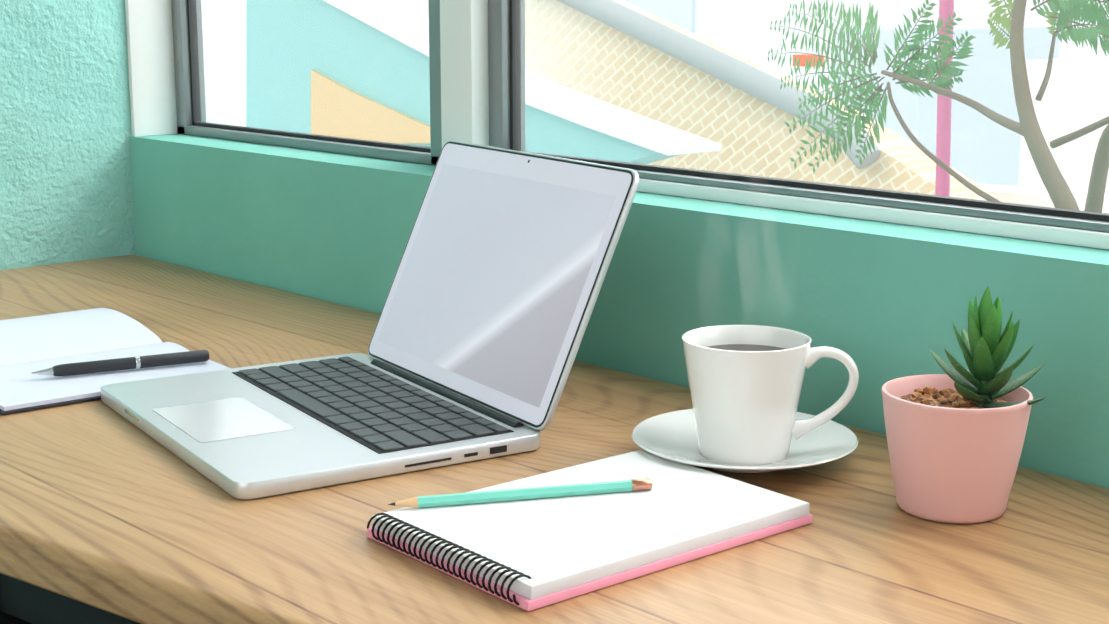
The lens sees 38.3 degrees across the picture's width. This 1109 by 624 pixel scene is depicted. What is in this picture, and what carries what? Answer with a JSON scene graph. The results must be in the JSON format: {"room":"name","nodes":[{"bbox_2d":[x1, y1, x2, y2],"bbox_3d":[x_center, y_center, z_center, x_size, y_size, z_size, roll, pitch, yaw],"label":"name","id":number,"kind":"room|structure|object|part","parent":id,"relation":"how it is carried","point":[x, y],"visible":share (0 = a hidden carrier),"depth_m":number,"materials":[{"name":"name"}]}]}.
{"room":"office","nodes":[
{"label":"office","id":0,"kind":"room"},
{"bbox_2d":[0,0,135,269],"bbox_3d":[-1.991,-0.418,0.599,4.135,2.700,0.200,-10,15,-42],"label":"wall","id":1,"kind":"structure","parent":0,"point":[66,191],"depth_m":1.85,"materials":[{"name":"teal paint"}]},
{"bbox_2d":[130,134,1108,487],"bbox_3d":[0.972,0.519,0.528,0.135,0.890,4.200,-10,15,-42],"label":"wall","id":2,"kind":"structure","parent":0,"point":[880,304],"depth_m":1.24,"materials":[{"name":"teal paint"}]},
{"bbox_2d":[125,0,229,136],"bbox_3d":[-0.454,-0.885,1.815,0.132,1.360,0.008,-10,15,-42],"label":"window post","id":3,"kind":"object","parent":2,"relation":"on","point":[149,27],"depth_m":1.91,"materials":[{"name":"white paint"}]},
{"bbox_2d":[440,0,488,147],"bbox_3d":[-0.075,-0.804,1.408,0.050,1.360,0.047,-10,15,-42],"label":"window post","id":4,"kind":"object","parent":2,"relation":"on","point":[464,69],"depth_m":1.50,"materials":[{"name":"white paint"}]},
{"bbox_2d":[171,0,1108,249],"bbox_3d":[0.978,-0.584,0.309,0.038,1.360,4.189,-10,15,-42],"label":"window","id":5,"kind":"structure","parent":2,"relation":"in","point":[508,81],"depth_m":1.33,"materials":[{"name":"clear glass"}]},
{"bbox_3d":[-0.265,-0.847,1.623,0.030,1.360,0.534,-10,15,-42],"label":"frame","id":6,"kind":"part","parent":5,"relation":"part of","materials":[{"name":"silver metal"}]},
{"bbox_3d":[-0.273,-0.844,1.632,0.004,1.329,0.472,-10,15,-42],"label":"glass","id":7,"kind":"part","parent":5,"relation":"part of","materials":[{"name":"clear glass"}]},
{"bbox_3d":[1.175,-0.543,0.101,0.038,1.360,3.608,-10,15,-42],"label":"frame","id":8,"kind":"part","parent":5,"relation":"part of","materials":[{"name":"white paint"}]},
{"bbox_3d":[1.175,-0.541,0.101,0.004,1.323,3.568,-10,15,-42],"label":"glass","id":9,"kind":"part","parent":5,"relation":"part of","materials":[{"name":"clear glass"}]},
{"bbox_3d":[-0.568,1.274,-0.778,4.335,0.080,4.600,-10,15,-42],"label":"floor","id":10,"kind":"structure","parent":0,"visible":0},
{"bbox_2d":[0,254,1108,623],"bbox_3d":[0.149,0.537,0.795,0.712,0.750,2.697,-10,15,-42],"label":"desk","id":11,"kind":"object","parent":10,"relation":"on","point":[108,514],"visible":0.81,"depth_m":0.94,"materials":[{"name":"brown wood"}]},
{"bbox_2d":[0,308,230,414],"bbox_3d":[-0.418,0.035,1.348,0.196,0.018,0.276,-9,14,-37],"label":"open book","id":12,"kind":"object","parent":11,"relation":"on","point":[29,345],"visible":0.85,"depth_m":1.35,"materials":[{"name":"white paper"}]},
{"bbox_2d":[31,350,208,375],"bbox_3d":[-0.351,0.042,1.295,0.142,0.010,0.010,-6,13,-27],"label":"pen","id":13,"kind":"object","parent":12,"relation":"on","point":[109,365],"visible":1,"depth_m":1.29,"materials":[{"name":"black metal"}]},
{"bbox_2d":[101,140,638,499],"bbox_3d":[-0.145,-0.015,1.164,0.302,0.188,0.298,-7,13,-31],"label":"laptop","id":14,"kind":"object","parent":11,"relation":"on","point":[489,304],"visible":1,"depth_m":1.16,"materials":[{"name":"silver metal"}]},
{"bbox_3d":[-0.048,-0.030,1.214,0.006,0.192,0.282,21,-2,-34],"label":"lid","id":15,"kind":"part","parent":14,"relation":"part of","materials":[{"name":"silver metal"}]},
{"bbox_2d":[367,450,811,610],"bbox_3d":[0.021,0.120,0.929,0.220,0.016,0.148,-9,15,-39],"label":"spiral notebook","id":16,"kind":"object","parent":11,"relation":"on","point":[529,554],"visible":1,"depth_m":0.90,"materials":[{"name":"white paper"}]},
{"bbox_2d":[388,478,651,507],"bbox_3d":[-0.019,0.108,0.946,0.160,0.007,0.007,-3,12,-14],"label":"pencil","id":17,"kind":"object","parent":16,"relation":"on","point":[643,484],"visible":0.98,"depth_m":0.94,"materials":[{"name":"teal wood"}]},
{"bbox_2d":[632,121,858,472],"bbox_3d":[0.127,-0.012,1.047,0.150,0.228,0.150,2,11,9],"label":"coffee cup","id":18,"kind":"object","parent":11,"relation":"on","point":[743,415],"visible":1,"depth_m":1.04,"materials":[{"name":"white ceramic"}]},
{"bbox_2d":[881,286,1044,523],"bbox_3d":[0.244,0.052,0.955,0.088,0.138,0.097,-10,15,-42],"label":"plant pot","id":19,"kind":"object","parent":11,"relation":"on","point":[955,439],"visible":1,"depth_m":0.94,"materials":[{"name":"pink ceramic"}]},
{"label":"outside","id":20,"kind":"structure","parent":0,"visible":0},
{"bbox_2d":[246,0,720,163],"bbox_3d":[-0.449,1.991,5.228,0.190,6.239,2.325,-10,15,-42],"label":"building","id":21,"kind":"structure","parent":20,"point":[370,121],"depth_m":4.68,"materials":[{"name":"teal paint"}]},
{"bbox_2d":[225,0,996,199],"bbox_3d":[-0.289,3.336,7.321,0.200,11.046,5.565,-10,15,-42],"label":"building","id":22,"kind":"structure","parent":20,"point":[758,115],"depth_m":5.55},
{"bbox_2d":[557,0,880,168],"bbox_3d":[-0.302,-1.377,6.170,0.086,1.363,3.812,-10,15,-42],"label":"pipe","id":23,"kind":"object","parent":22,"relation":"attached to","point":[611,12],"depth_m":5.30,"materials":[{"name":"grey"}]},
{"bbox_2d":[624,0,695,33],"bbox_3d":[4.503,3.157,51.039,4.000,25.949,2.752,-10,15,-42],"label":"block","id":24,"kind":"object","parent":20,"point":[678,13],"depth_m":46.76,"materials":[{"name":"white"}]},
{"bbox_2d":[696,0,834,96],"bbox_3d":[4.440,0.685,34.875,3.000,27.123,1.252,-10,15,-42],"label":"building","id":25,"kind":"structure","parent":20,"point":[743,27],"depth_m":32.72,"materials":[{"name":"white"}]},
{"bbox_2d":[793,54,823,66],"bbox_3d":[4.753,-4.709,29.933,0.300,0.212,0.500,-10,15,-42],"label":"sign","id":26,"kind":"object","parent":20,"point":[802,61],"depth_m":29.82,"materials":[{"name":"orange"}]},
{"bbox_2d":[768,0,1108,212],"bbox_3d":[0.582,1.878,3.305,1.519,5.138,1.769,-10,15,-42],"label":"tree","id":27,"kind":"object","parent":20,"point":[1035,126],"depth_m":2.55,"materials":[{"name":"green plant"}]},
{"bbox_2d":[935,0,953,196],"bbox_3d":[0.908,0.631,3.967,0.031,5.325,0.061,-10,15,-42],"label":"pole","id":28,"kind":"object","parent":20,"point":[943,137],"depth_m":3.74,"materials":[{"name":"pink metal"}]},
{"bbox_2d":[832,24,1059,185],"bbox_3d":[8.714,5.260,42.335,6.000,25.231,5.156,-10,15,-42],"label":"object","id":29,"kind":"object","parent":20,"point":[976,52],"depth_m":37.90,"materials":[{"name":"white"}]},
{"bbox_2d":[979,184,1108,213],"bbox_3d":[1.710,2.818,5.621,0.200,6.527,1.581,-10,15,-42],"label":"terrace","id":30,"kind":"object","parent":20,"point":[1038,195],"depth_m":5.09,"materials":[{"name":"white"}]},
{"bbox_2d":[1018,56,1108,190],"bbox_3d":[3.768,1.864,9.615,2.000,6.696,1.327,-10,15,-42],"label":"building","id":31,"kind":"structure","parent":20,"point":[1072,68],"depth_m":8.63,"materials":[{"name":"white"}]}
]}

